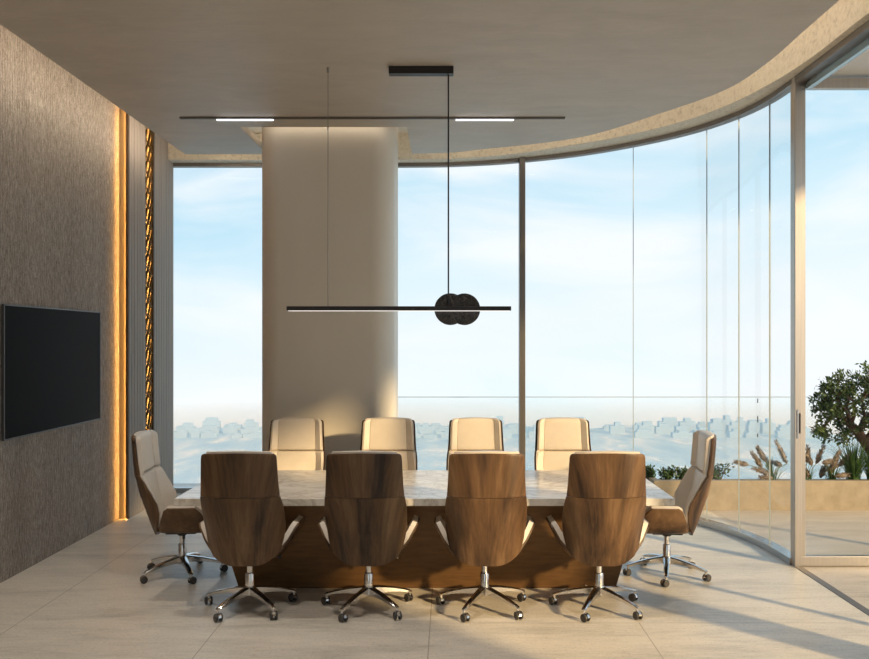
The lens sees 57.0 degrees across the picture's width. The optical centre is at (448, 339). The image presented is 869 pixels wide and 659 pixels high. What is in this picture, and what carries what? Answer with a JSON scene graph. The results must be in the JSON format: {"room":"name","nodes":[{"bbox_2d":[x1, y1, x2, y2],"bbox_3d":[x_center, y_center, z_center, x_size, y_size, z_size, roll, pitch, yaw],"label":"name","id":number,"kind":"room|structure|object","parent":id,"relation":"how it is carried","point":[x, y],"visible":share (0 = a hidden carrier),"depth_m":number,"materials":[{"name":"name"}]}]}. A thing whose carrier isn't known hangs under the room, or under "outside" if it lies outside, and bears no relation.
{"room":"office","nodes":[
{"label":"office","id":0,"kind":"room"},
{"bbox_2d":[0,24,118,582],"bbox_3d":[-3.460,-0.300,4.000,0.280,4.200,11.200,0,0,0],"label":"wall","id":1,"kind":"structure","parent":0,"point":[59,137],"depth_m":6.77,"materials":[{"name":"stone"}]},
{"bbox_2d":[1,304,100,440],"bbox_3d":[-3.303,0.240,6.733,0.029,1.013,1.637,0,0,0],"label":"television","id":2,"kind":"object","parent":1,"relation":"attached to","point":[51,357],"visible":1,"depth_m":6.56,"materials":[{"name":"grey"}]},
{"bbox_2d":[119,109,129,518],"bbox_3d":[-3.267,-0.262,8.040,0.103,4.116,0.028,0,0,0],"label":"led strip","id":3,"kind":"object","parent":1,"relation":"attached to","point":[124,118],"visible":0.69,"depth_m":8.05,"materials":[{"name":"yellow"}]},
{"bbox_2d":[119,108,144,518],"bbox_3d":[-3.272,-0.300,8.277,0.095,4.200,0.445,0,0,0],"label":"wall panel","id":4,"kind":"object","parent":1,"relation":"attached to","point":[137,130],"visible":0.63,"depth_m":8.28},
{"bbox_2d":[145,126,148,429],"bbox_3d":[-3.314,-0.300,8.660,0.012,4.200,0.320,0,0,0],"label":"wall panel","id":5,"kind":"object","parent":1,"relation":"attached to","point":[145,126],"depth_m":8.78,"materials":[{"name":"brown"}]},
{"bbox_2d":[155,133,172,484],"bbox_3d":[-3.288,-0.300,9.135,0.065,4.200,0.630,0,0,0],"label":"wall panel","id":6,"kind":"object","parent":1,"relation":"attached to","point":[163,166],"visible":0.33,"depth_m":9.12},
{"bbox_2d":[173,163,261,492],"bbox_3d":[-2.252,-0.144,9.473,2.095,3.889,0.105,0,0,0],"label":"window","id":7,"kind":"structure","parent":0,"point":[175,165],"depth_m":9.44,"materials":[{"name":"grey metal"}]},
{"bbox_2d":[248,127,407,132],"bbox_3d":[-0.338,-2.500,3.913,6.525,0.200,11.425,0,0,0],"label":"roof slab","id":8,"kind":"structure","parent":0,"point":[253,129],"depth_m":9.12,"materials":[{"name":"paint"}]},
{"bbox_2d":[168,0,868,162],"bbox_3d":[1.590,-2.245,4.972,4.425,0.310,12.736,0,0,-29],"label":"ceiling soffit","id":9,"kind":"object","parent":8,"relation":"attached to","point":[844,17],"visible":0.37,"depth_m":7.55,"materials":[{"name":"paint"}]},
{"bbox_2d":[795,20,868,82],"bbox_3d":[2.785,-2.070,4.245,0.090,0.060,4.190,0,0,0],"label":"lintel","id":10,"kind":"object","parent":9,"relation":"attached to","point":[860,34],"visible":1,"depth_m":5.73,"materials":[{"name":"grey metal"}]},
{"bbox_2d":[0,0,838,153],"bbox_3d":[-0.272,-2.055,3.550,5.197,0.070,10.300,0,0,0],"label":"ceiling","id":11,"kind":"structure","parent":0,"point":[600,66],"depth_m":5.68,"materials":[{"name":"beige paint"}]},
{"bbox_2d":[179,117,564,118],"bbox_3d":[-0.694,-2.013,7.256,3.492,0.014,0.036,0,0,0],"label":"ceiling track","id":12,"kind":"object","parent":11,"relation":"attached to","point":[179,117],"visible":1,"depth_m":7.24,"materials":[{"name":"brown metal"}]},
{"bbox_2d":[217,118,272,120],"bbox_3d":[-1.850,-2.004,7.256,0.508,0.024,0.023,0,0,0],"label":"track light","id":13,"kind":"object","parent":12,"relation":"attached to","point":[218,119],"visible":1,"depth_m":7.24,"materials":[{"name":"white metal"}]},
{"bbox_2d":[217,119,272,120],"bbox_3d":[-1.850,-1.996,7.256,0.508,0.007,0.023,0,0,0],"label":"diffuser","id":14,"kind":"object","parent":13,"relation":"attached to","point":[217,119],"depth_m":7.25,"materials":[{"name":"white plastic"}]},
{"bbox_2d":[456,118,513,120],"bbox_3d":[0.324,-2.004,7.256,0.522,0.024,0.023,0,0,0],"label":"track light","id":15,"kind":"object","parent":12,"relation":"attached to","point":[457,119],"visible":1,"depth_m":7.24,"materials":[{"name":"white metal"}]},
{"bbox_2d":[456,119,513,120],"bbox_3d":[0.324,-1.996,7.256,0.522,0.007,0.023,0,0,0],"label":"diffuser","id":16,"kind":"object","parent":15,"relation":"attached to","point":[456,119],"depth_m":7.24,"materials":[{"name":"white plastic"}]},
{"bbox_2d":[286,66,510,324],"bbox_3d":[-0.371,-1.065,5.941,1.660,1.909,0.091,0,0,0],"label":"pendant lamp","id":17,"kind":"object","parent":11,"relation":"hanging from","point":[450,308],"visible":1,"depth_m":5.91,"materials":[{"name":"black metal"}]},
{"bbox_2d":[0,493,868,658],"bbox_3d":[-0.430,1.860,3.810,6.340,0.120,11.220,0,0,0],"label":"floor","id":18,"kind":"structure","parent":0,"point":[88,599],"depth_m":5.17,"materials":[{"name":"tile"}]},
{"bbox_2d":[145,129,154,430],"bbox_3d":[-3.276,-0.285,8.663,0.061,4.161,0.310,0,0,0],"label":"lattice screen","id":19,"kind":"object","parent":18,"relation":"on","point":[150,146],"depth_m":8.74,"materials":[{"name":"gold metal"}]},
{"bbox_2d":[131,430,227,583],"bbox_3d":[-2.057,1.250,6.149,0.690,1.098,0.680,0,0,-5],"label":"chair","id":20,"kind":"object","parent":18,"relation":"on","point":[157,493],"visible":0.91,"depth_m":5.97,"materials":[{"name":"beige leather"}]},
{"bbox_2d":[134,430,159,474],"bbox_3d":[-2.329,0.848,6.126,0.115,0.294,0.476,0,0,-5],"label":"cushion","id":21,"kind":"object","parent":20,"relation":"on","point":[146,447],"depth_m":6.08,"materials":[{"name":"beige leather"}]},
{"bbox_2d":[140,465,176,526],"bbox_3d":[-2.254,1.191,6.132,0.223,0.389,0.509,0,0,-5],"label":"cushion","id":22,"kind":"object","parent":20,"relation":"on","point":[157,492],"depth_m":6.12,"materials":[{"name":"beige leather"}]},
{"bbox_2d":[164,506,202,515],"bbox_3d":[-2.002,1.319,6.154,0.427,0.214,0.657,0,0,-5],"label":"seat cushion","id":23,"kind":"object","parent":20,"relation":"on","point":[168,510],"depth_m":5.84,"materials":[{"name":"beige leather"}]},
{"bbox_2d":[199,450,304,621],"bbox_3d":[-1.338,1.250,5.373,0.680,1.098,0.690,0,0,0],"label":"chair","id":24,"kind":"object","parent":18,"relation":"on","point":[243,523],"visible":1,"depth_m":5.10,"materials":[{"name":"brown wood"}]},
{"bbox_2d":[206,450,272,453],"bbox_3d":[-1.338,0.848,5.100,0.476,0.294,0.115,0,0,0],"label":"cushion","id":25,"kind":"object","parent":24,"relation":"on","point":[208,452],"depth_m":5.05,"materials":[{"name":"beige leather"}]},
{"bbox_2d":[200,515,302,544],"bbox_3d":[-1.338,1.319,5.428,0.657,0.214,0.427,0,0,0],"label":"seat cushion","id":26,"kind":"object","parent":24,"relation":"on","point":[280,537],"depth_m":5.28,"materials":[{"name":"brown wood"}]},
{"bbox_2d":[268,417,324,469],"bbox_3d":[-1.373,1.250,6.957,0.680,1.098,0.690,0,0,0],"label":"chair","id":27,"kind":"object","parent":18,"relation":"on","point":[296,443],"visible":0.4,"depth_m":7.20,"materials":[{"name":"beige leather"}]},
{"bbox_2d":[270,417,322,450],"bbox_3d":[-1.373,0.848,7.230,0.476,0.294,0.115,0,0,0],"label":"headrest cover","id":28,"kind":"object","parent":27,"relation":"on","point":[289,433],"depth_m":7.21,"materials":[{"name":"beige leather"}]},
{"bbox_2d":[271,450,323,469],"bbox_3d":[-1.373,1.191,7.155,0.509,0.389,0.223,0,0,0],"label":"cushion","id":29,"kind":"object","parent":27,"relation":"on","point":[286,459],"depth_m":7.18,"materials":[{"name":"beige leather"}]},
{"bbox_2d":[262,127,397,469],"bbox_3d":[-1.190,-0.300,8.160,1.310,4.200,0.920,0,0,0],"label":"column","id":30,"kind":"structure","parent":18,"relation":"on","point":[330,197],"depth_m":7.70,"materials":[{"name":"paint"}]},
{"bbox_2d":[318,450,419,621],"bbox_3d":[-0.540,1.250,5.373,0.680,1.098,0.690,0,0,0],"label":"chair","id":31,"kind":"object","parent":18,"relation":"on","point":[364,522],"visible":1,"depth_m":5.10,"materials":[{"name":"brown wood"}]},
{"bbox_2d":[331,450,397,453],"bbox_3d":[-0.540,0.848,5.100,0.476,0.294,0.115,0,0,0],"label":"cushion","id":32,"kind":"object","parent":31,"relation":"on","point":[333,452],"depth_m":5.05,"materials":[{"name":"beige leather"}]},
{"bbox_2d":[320,515,417,543],"bbox_3d":[-0.540,1.319,5.428,0.657,0.214,0.427,0,0,0],"label":"armrests","id":33,"kind":"object","parent":31,"relation":"on","point":[405,533],"depth_m":5.28,"materials":[{"name":"beige leather"}]},
{"bbox_2d":[360,417,416,469],"bbox_3d":[-0.547,1.250,6.957,0.680,1.098,0.690,0,0,0],"label":"chair","id":34,"kind":"object","parent":18,"relation":"on","point":[397,434],"visible":0.28,"depth_m":7.20,"materials":[{"name":"beige leather"}]},
{"bbox_2d":[362,417,414,450],"bbox_3d":[-0.547,0.848,7.230,0.476,0.294,0.115,0,0,0],"label":"cushion","id":35,"kind":"object","parent":34,"relation":"on","point":[380,433],"depth_m":7.21,"materials":[{"name":"beige leather"}]},
{"bbox_2d":[366,450,415,469],"bbox_3d":[-0.547,1.191,7.155,0.509,0.389,0.223,0,0,0],"label":"cushion","id":36,"kind":"object","parent":34,"relation":"on","point":[408,456],"depth_m":7.18,"materials":[{"name":"beige leather"}]},
{"bbox_2d":[174,470,674,587],"bbox_3d":[-0.165,1.430,5.930,3.350,0.740,1.170,0,0,0],"label":"conference table","id":37,"kind":"object","parent":18,"relation":"on","point":[308,561],"visible":0.39,"depth_m":5.78,"materials":[{"name":"marble"},{"name":"walnut wood veneer"}]},
{"bbox_2d":[398,157,524,458],"bbox_3d":[-0.130,-0.144,9.373,2.050,3.889,0.265,0,0,7],"label":"window frame","id":38,"kind":"structure","parent":18,"relation":"on","point":[515,160],"depth_m":9.12,"materials":[{"name":"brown metal"}]},
{"bbox_2d":[446,417,503,469],"bbox_3d":[0.242,1.250,6.957,0.680,1.098,0.690,0,0,0],"label":"chair","id":39,"kind":"object","parent":18,"relation":"on","point":[467,433],"visible":0.28,"depth_m":7.21,"materials":[{"name":"beige leather"}]},
{"bbox_2d":[448,450,497,467],"bbox_3d":[0.242,1.191,7.155,0.509,0.389,0.223,0,0,0],"label":"cushion","id":40,"kind":"object","parent":39,"relation":"on","point":[449,451],"depth_m":7.22,"materials":[{"name":"beige leather"}]},
{"bbox_2d":[449,417,501,450],"bbox_3d":[0.242,0.848,7.230,0.476,0.294,0.115,0,0,0],"label":"cushion","id":41,"kind":"object","parent":39,"relation":"on","point":[467,433],"depth_m":7.21,"materials":[{"name":"beige leather"}]},
{"bbox_2d":[434,450,534,622],"bbox_3d":[0.240,1.250,5.373,0.680,1.098,0.690,0,0,0],"label":"chair","id":42,"kind":"object","parent":18,"relation":"on","point":[487,522],"visible":1,"depth_m":5.10,"materials":[{"name":"brown wood"}]},
{"bbox_2d":[436,515,533,544],"bbox_3d":[0.240,1.319,5.428,0.657,0.214,0.427,0,0,0],"label":"armrests","id":43,"kind":"object","parent":42,"relation":"on","point":[445,529],"depth_m":5.28,"materials":[{"name":"beige leather"}]},
{"bbox_2d":[454,450,519,453],"bbox_3d":[0.240,0.848,5.100,0.476,0.294,0.115,0,0,0],"label":"cushion","id":44,"kind":"object","parent":42,"relation":"on","point":[456,452],"depth_m":5.05,"materials":[{"name":"beige leather"}]},
{"bbox_2d":[534,417,590,469],"bbox_3d":[1.027,1.250,6.957,0.680,1.098,0.690,0,0,0],"label":"chair","id":45,"kind":"object","parent":18,"relation":"on","point":[556,438],"visible":0.32,"depth_m":7.20,"materials":[{"name":"beige leather"}]},
{"bbox_2d":[536,450,584,469],"bbox_3d":[1.027,1.191,7.155,0.509,0.389,0.223,0,0,0],"label":"cushion","id":46,"kind":"object","parent":45,"relation":"on","point":[545,459],"depth_m":7.18,"materials":[{"name":"beige leather"}]},
{"bbox_2d":[537,417,589,450],"bbox_3d":[1.027,0.848,7.230,0.476,0.294,0.115,0,0,0],"label":"cushion","id":47,"kind":"object","parent":45,"relation":"on","point":[553,433],"depth_m":7.21,"materials":[{"name":"beige leather"}]},
{"bbox_2d":[545,450,649,622],"bbox_3d":[1.008,1.250,5.373,0.680,1.098,0.690,0,0,0],"label":"chair","id":48,"kind":"object","parent":18,"relation":"on","point":[604,523],"visible":1,"depth_m":5.10,"materials":[{"name":"brown wood"}]},
{"bbox_2d":[547,515,647,544],"bbox_3d":[1.008,1.319,5.428,0.657,0.214,0.427,0,0,0],"label":"armrests","id":49,"kind":"object","parent":48,"relation":"on","point":[566,537],"depth_m":5.28,"materials":[{"name":"beige leather"}]},
{"bbox_2d":[573,450,639,453],"bbox_3d":[1.008,0.848,5.100,0.476,0.294,0.115,0,0,0],"label":"cushion","id":50,"kind":"object","parent":48,"relation":"on","point":[576,452],"depth_m":5.05,"materials":[{"name":"beige leather"}]},
{"bbox_2d":[525,79,791,564],"bbox_3d":[2.051,-0.144,7.952,0.637,3.889,3.435,0,0,-34],"label":"window","id":51,"kind":"structure","parent":18,"relation":"on","point":[782,553],"depth_m":7.35,"materials":[{"name":"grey metal"}]},
{"bbox_2d":[790,77,868,566],"bbox_3d":[3.571,-0.144,6.373,1.660,3.888,0.103,0,0,0],"label":"door","id":52,"kind":"structure","parent":51,"relation":"attached to","point":[797,90],"depth_m":6.36,"materials":[{"name":"beige metal"}]},
{"bbox_2d":[623,430,716,586],"bbox_3d":[1.675,1.250,6.129,0.690,1.098,0.680,0,0,5],"label":"chair","id":53,"kind":"object","parent":18,"relation":"on","point":[691,494],"visible":0.9,"depth_m":5.95,"materials":[{"name":"beige leather"}]},
{"bbox_2d":[645,506,686,521],"bbox_3d":[1.620,1.319,6.134,0.427,0.214,0.657,0,0,5],"label":"seat cushion","id":54,"kind":"object","parent":53,"relation":"on","point":[652,513],"depth_m":5.83,"materials":[{"name":"beige leather"}]},
{"bbox_2d":[674,466,707,527],"bbox_3d":[1.872,1.191,6.112,0.223,0.389,0.509,0,0,5],"label":"cushion","id":55,"kind":"object","parent":53,"relation":"on","point":[691,494],"depth_m":6.04,"materials":[{"name":"beige leather"}]},
{"bbox_2d":[690,430,713,475],"bbox_3d":[1.947,0.848,6.106,0.115,0.294,0.476,0,0,5],"label":"cushion","id":56,"kind":"object","parent":53,"relation":"on","point":[702,453],"depth_m":6.04,"materials":[{"name":"beige leather"}]},
{"bbox_2d":[795,567,868,615],"bbox_3d":[2.770,1.849,4.244,0.058,0.103,4.188,0,0,0],"label":"track","id":57,"kind":"object","parent":18,"relation":"on","point":[862,608],"visible":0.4,"depth_m":5.73,"materials":[{"name":"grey metal"}]},
{"bbox_2d":[173,483,743,529],"bbox_3d":[2.450,1.871,8.225,12.100,0.139,3.650,0,0,0],"label":"slab","id":58,"kind":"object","parent":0,"point":[174,484],"depth_m":8.45,"materials":[{"name":"stone"}]},
{"bbox_2d":[714,510,868,608],"bbox_3d":[5.650,1.860,2.725,5.700,0.120,14.650,0,0,0],"label":"deck","id":59,"kind":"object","parent":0,"point":[827,532],"depth_m":7.40,"materials":[{"name":"tile"}]},
{"bbox_2d":[647,477,868,509],"bbox_3d":[4.385,1.644,8.660,4.430,0.312,0.400,0,0,0],"label":"planter","id":60,"kind":"object","parent":59,"relation":"on","point":[820,494],"visible":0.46,"depth_m":8.46,"materials":[{"name":"beige concrete"}]},
{"bbox_2d":[645,464,655,478],"bbox_3d":[2.196,1.450,8.718,0.222,0.220,0.191,0,0,45],"label":"shrub","id":61,"kind":"object","parent":60,"relation":"in","point":[650,472],"visible":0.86,"depth_m":8.68,"materials":[{"name":"green plant"}]},
{"bbox_2d":[656,465,680,479],"bbox_3d":[2.376,1.464,8.703,0.251,0.220,0.204,0,0,43],"label":"shrub","id":62,"kind":"object","parent":60,"relation":"on","point":[668,474],"visible":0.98,"depth_m":8.68,"materials":[{"name":"green plant"}]},
{"bbox_2d":[673,465,687,479],"bbox_3d":[2.536,1.462,8.707,0.206,0.199,0.195,0,0,0],"label":"shrub","id":63,"kind":"object","parent":60,"relation":"on","point":[684,470],"visible":0.56,"depth_m":8.68,"materials":[{"name":"green plant"}]},
{"bbox_2d":[712,463,733,479],"bbox_3d":[2.926,1.437,8.720,0.336,0.249,0.241,0,0,-13],"label":"shrub","id":64,"kind":"object","parent":60,"relation":"on","point":[717,475],"visible":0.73,"depth_m":8.68,"materials":[{"name":"green plant"}]},
{"bbox_2d":[733,439,788,479],"bbox_3d":[3.510,1.312,8.700,0.724,0.497,0.587,0,0,35],"label":"fountain grass","id":65,"kind":"object","parent":60,"relation":"on","point":[762,456],"depth_m":8.69,"materials":[{"name":"beige plant"}]},
{"bbox_2d":[805,444,825,479],"bbox_3d":[3.909,1.341,8.748,0.382,0.437,0.526,0,0,29],"label":"fountain grass","id":66,"kind":"object","parent":60,"relation":"on","point":[808,459],"depth_m":8.71,"materials":[{"name":"beige plant"}]},
{"bbox_2d":[815,448,852,479],"bbox_3d":[4.163,1.356,8.713,0.538,0.407,0.465,0,0,-14],"label":"fountain grass","id":67,"kind":"object","parent":60,"relation":"on","point":[833,463],"depth_m":8.67,"materials":[{"name":"beige plant"}]},
{"bbox_2d":[808,360,868,455],"bbox_3d":[4.588,0.892,8.628,1.348,1.363,1.150,0,0,-4],"label":"tree","id":68,"kind":"object","parent":60,"relation":"on","point":[849,388],"visible":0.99,"depth_m":8.61,"materials":[{"name":"green plant"}]},
{"bbox_2d":[825,437,868,479],"bbox_3d":[4.428,1.284,8.704,0.706,0.528,0.735,0,0,0],"label":"grass tuft","id":69,"kind":"object","parent":60,"relation":"on","point":[856,468],"visible":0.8,"depth_m":8.65,"materials":[{"name":"green plant"}]},
{"bbox_2d":[846,441,868,479],"bbox_3d":[4.590,1.300,8.599,0.735,0.496,0.746,0,0,0],"label":"grass tuft","id":70,"kind":"object","parent":60,"relation":"on","point":[864,453],"visible":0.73,"depth_m":8.61,"materials":[{"name":"green plant"}]},
{"bbox_2d":[828,49,868,77],"bbox_3d":[3.811,-2.203,2.510,1.878,0.195,8.220,0,0,0],"label":"soffit","id":71,"kind":"structure","parent":0,"point":[858,67],"depth_m":6.22,"materials":[{"name":"white paint"}]},
{"bbox_2d":[806,38,868,88],"bbox_3d":[2.850,-2.070,4.245,0.040,0.160,4.190,0,0,0],"label":"rail","id":72,"kind":"object","parent":71,"relation":"attached to","point":[862,47],"visible":0.4,"depth_m":5.82,"materials":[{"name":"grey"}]},
{"label":"outside","id":73,"kind":"structure","parent":0,"visible":0},
{"bbox_2d":[173,424,867,482],"bbox_3d":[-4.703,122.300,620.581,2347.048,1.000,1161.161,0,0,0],"label":"city skyline","id":74,"kind":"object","parent":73,"point":[663,450],"visible":0.06,"depth_m":898.07},
{"bbox_2d":[173,429,188,437],"bbox_3d":[-336.578,116.517,1000.000,19.343,10.566,10.000,0,0,0],"label":"tower","id":75,"kind":"structure","parent":74,"relation":"on","point":[180,433],"depth_m":995.05,"materials":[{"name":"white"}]},
{"bbox_2d":[176,423,195,433],"bbox_3d":[-343.584,115.086,1045.000,23.432,13.429,10.000,0,0,0],"label":"tower","id":76,"kind":"structure","parent":74,"relation":"on","point":[189,426],"depth_m":1040.01,"materials":[{"name":"white"}]},
{"bbox_2d":[191,428,201,437],"bbox_3d":[-315.827,115.998,1000.000,10.435,11.603,10.000,0,0,0],"label":"tower","id":77,"kind":"structure","parent":74,"relation":"on","point":[196,433],"depth_m":995.05,"materials":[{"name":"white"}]},
{"bbox_2d":[201,430,216,437],"bbox_3d":[-300.276,117.397,1000.000,17.036,8.806,10.000,0,0,0],"label":"tower","id":78,"kind":"structure","parent":74,"relation":"on","point":[208,433],"depth_m":995.05,"materials":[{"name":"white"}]},
{"bbox_2d":[200,425,219,433],"bbox_3d":[-312.740,116.653,1045.000,25.443,10.293,10.000,0,0,0],"label":"tower","id":79,"kind":"structure","parent":74,"relation":"on","point":[214,428],"depth_m":1041.02,"materials":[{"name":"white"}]},
{"bbox_2d":[203,417,220,428],"bbox_3d":[-323.087,113.827,1090.000,22.365,15.947,10.000,0,0,0],"label":"tower","id":80,"kind":"structure","parent":74,"relation":"on","point":[209,420],"depth_m":1085.93,"materials":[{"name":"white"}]},
{"bbox_2d":[223,424,238,433],"bbox_3d":[-284.849,115.702,1045.000,17.931,12.197,10.000,0,0,0],"label":"tower","id":81,"kind":"structure","parent":74,"relation":"on","point":[231,428],"depth_m":1040.01,"materials":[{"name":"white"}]},
{"bbox_2d":[232,432,242,437],"bbox_3d":[-263.956,118.814,1000.000,12.394,5.971,10.000,0,0,0],"label":"tower","id":82,"kind":"structure","parent":74,"relation":"on","point":[237,434],"depth_m":995.05,"materials":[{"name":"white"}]},
{"bbox_2d":[241,426,257,433],"bbox_3d":[-260.722,117.196,1045.000,19.555,9.208,10.000,0,0,0],"label":"tower","id":83,"kind":"structure","parent":74,"relation":"on","point":[248,429],"depth_m":1040.01,"materials":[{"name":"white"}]},
{"bbox_2d":[244,419,258,428],"bbox_3d":[-269.279,115.254,1090.000,17.668,13.091,10.000,0,0,0],"label":"tower","id":84,"kind":"structure","parent":74,"relation":"on","point":[249,422],"depth_m":1085.93,"materials":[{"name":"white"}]},
{"bbox_2d":[243,432,261,437],"bbox_3d":[-244.965,118.546,1000.000,23.071,6.508,10.000,0,0,0],"label":"tower","id":85,"kind":"structure","parent":74,"relation":"on","point":[252,434],"depth_m":995.05,"materials":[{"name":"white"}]},
{"bbox_2d":[420,423,432,433],"bbox_3d":[-29.509,115.143,1045.000,16.877,13.314,10.000,0,0,0],"label":"tower","id":86,"kind":"structure","parent":74,"relation":"on","point":[425,429],"depth_m":1040.01,"materials":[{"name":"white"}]},
{"bbox_2d":[429,423,441,429],"bbox_3d":[-19.020,117.776,1090.000,19.353,8.048,10.000,0,0,0],"label":"tower","id":87,"kind":"structure","parent":74,"relation":"on","point":[435,425],"depth_m":1085.93,"materials":[{"name":"white"}]},
{"bbox_2d":[436,426,444,433],"bbox_3d":[-10.590,117.603,1045.000,11.936,8.394,10.000,0,0,0],"label":"tower","id":88,"kind":"structure","parent":74,"relation":"on","point":[441,428],"depth_m":1040.01,"materials":[{"name":"white"}]},
{"bbox_2d":[441,429,448,437],"bbox_3d":[1.717,116.543,1000.000,22.673,10.514,10.000,0,0,0],"label":"tower","id":89,"kind":"structure","parent":74,"relation":"on","point":[444,434],"depth_m":995.05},
{"bbox_2d":[503,428,511,437],"bbox_3d":[67.482,116.291,1000.000,21.226,11.018,10.000,0,0,0],"label":"tower","id":90,"kind":"structure","parent":74,"relation":"on","point":[507,433],"depth_m":995.05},
{"bbox_2d":[503,424,517,433],"bbox_3d":[79.547,116.153,1045.000,20.093,11.295,10.000,0,0,0],"label":"tower","id":91,"kind":"structure","parent":74,"relation":"on","point":[514,430],"depth_m":1040.01,"materials":[{"name":"white"}]},
{"bbox_2d":[528,428,535,437],"bbox_3d":[111.102,116.065,1000.000,23.771,11.469,10.000,0,0,0],"label":"tower","id":92,"kind":"structure","parent":74,"relation":"on","point":[531,434],"depth_m":995.05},
{"bbox_2d":[609,422,624,433],"bbox_3d":[219.296,114.462,1045.000,18.798,14.676,10.000,0,0,0],"label":"tower","id":93,"kind":"structure","parent":74,"relation":"on","point":[617,428],"depth_m":1040.01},
{"bbox_2d":[634,429,652,437],"bbox_3d":[242.477,116.535,1000.000,21.820,10.530,10.000,0,0,0],"label":"tower","id":94,"kind":"structure","parent":74,"relation":"on","point":[639,433],"depth_m":995.05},
{"bbox_2d":[637,421,653,433],"bbox_3d":[257.105,114.157,1045.000,19.981,15.285,10.000,0,0,0],"label":"tower","id":95,"kind":"structure","parent":74,"relation":"on","point":[645,424],"depth_m":1040.01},
{"bbox_2d":[654,423,672,433],"bbox_3d":[280.203,115.486,1045.000,22.369,12.628,10.000,0,0,0],"label":"tower","id":96,"kind":"structure","parent":74,"relation":"on","point":[662,428],"depth_m":1040.01,"materials":[{"name":"white"}]},
{"bbox_2d":[657,417,677,429],"bbox_3d":[298.108,113.826,1090.000,26.235,15.948,10.000,0,0,0],"label":"tower","id":97,"kind":"structure","parent":74,"relation":"on","point":[671,421],"depth_m":1085.93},
{"bbox_2d":[671,430,692,437],"bbox_3d":[290.740,117.309,1000.000,24.640,8.982,10.000,0,0,0],"label":"tower","id":98,"kind":"structure","parent":74,"relation":"on","point":[680,433],"depth_m":995.05,"materials":[{"name":"white"}]},
{"bbox_2d":[674,423,689,431],"bbox_3d":[304.327,115.144,1045.000,17.728,13.313,10.000,0,0,0],"label":"tower","id":99,"kind":"structure","parent":74,"relation":"on","point":[681,426],"depth_m":1040.01,"materials":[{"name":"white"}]},
{"bbox_2d":[678,418,695,429],"bbox_3d":[324.146,113.979,1090.000,21.831,15.642,10.000,0,0,0],"label":"tower","id":100,"kind":"structure","parent":74,"relation":"on","point":[687,421],"depth_m":1084.87,"materials":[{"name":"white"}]},
{"bbox_2d":[696,422,705,429],"bbox_3d":[343.174,116.686,1090.000,11.308,10.229,10.000,0,0,0],"label":"tower","id":101,"kind":"structure","parent":74,"relation":"on","point":[700,424],"depth_m":1085.93,"materials":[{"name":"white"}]},
{"bbox_2d":[708,418,724,432],"bbox_3d":[348.855,112.351,1045.000,19.002,18.898,10.000,0,0,0],"label":"tower","id":102,"kind":"structure","parent":74,"relation":"on","point":[716,424],"depth_m":1040.01,"materials":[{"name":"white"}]},
{"bbox_2d":[711,431,724,437],"bbox_3d":[334.951,117.765,1000.000,17.490,8.070,10.000,0,0,0],"label":"tower","id":103,"kind":"structure","parent":74,"relation":"on","point":[719,434],"depth_m":995.05,"materials":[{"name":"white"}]},
{"bbox_2d":[722,415,732,429],"bbox_3d":[377.843,112.264,1090.000,14.833,19.071,10.000,0,0,0],"label":"tower","id":104,"kind":"structure","parent":74,"relation":"on","point":[726,419],"depth_m":1084.87,"materials":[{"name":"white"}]},
{"bbox_2d":[727,428,741,437],"bbox_3d":[356.993,116.328,1000.000,15.420,10.944,10.000,0,0,0],"label":"tower","id":105,"kind":"structure","parent":74,"relation":"on","point":[733,433],"depth_m":995.05,"materials":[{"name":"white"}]},
{"bbox_2d":[726,422,743,433],"bbox_3d":[373.543,114.384,1045.000,20.360,14.832,10.000,0,0,0],"label":"tower","id":106,"kind":"structure","parent":74,"relation":"on","point":[731,424],"depth_m":1040.51,"materials":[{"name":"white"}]},
{"bbox_2d":[735,417,745,429],"bbox_3d":[397.439,113.580,1090.000,11.003,16.440,10.000,0,0,0],"label":"tower","id":107,"kind":"structure","parent":74,"relation":"on","point":[742,422],"depth_m":1084.87,"materials":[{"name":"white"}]},
{"bbox_2d":[743,430,758,437],"bbox_3d":[377.477,117.492,1000.000,15.451,8.616,10.000,0,0,0],"label":"tower","id":108,"kind":"structure","parent":74,"relation":"on","point":[750,433],"depth_m":995.05,"materials":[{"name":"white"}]},
{"bbox_2d":[746,420,758,432],"bbox_3d":[396.245,113.403,1045.000,13.530,16.793,10.000,0,0,0],"label":"tower","id":109,"kind":"structure","parent":74,"relation":"on","point":[751,424],"depth_m":1041.02,"materials":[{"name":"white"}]},
{"bbox_2d":[760,418,775,433],"bbox_3d":[416.563,112.224,1045.000,17.235,19.153,10.000,0,0,0],"label":"tower","id":110,"kind":"structure","parent":74,"relation":"on","point":[764,427],"depth_m":1040.01,"materials":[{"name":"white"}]},
{"bbox_2d":[774,428,789,437],"bbox_3d":[418.168,115.874,1000.000,18.710,11.852,10.000,0,0,0],"label":"tower","id":111,"kind":"structure","parent":74,"relation":"on","point":[780,432],"depth_m":995.05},
{"bbox_2d":[805,428,812,437],"bbox_3d":[442.213,116.221,1000.000,22.250,11.159,10.000,0,0,0],"label":"tower","id":112,"kind":"structure","parent":74,"relation":"on","point":[808,434],"depth_m":995.05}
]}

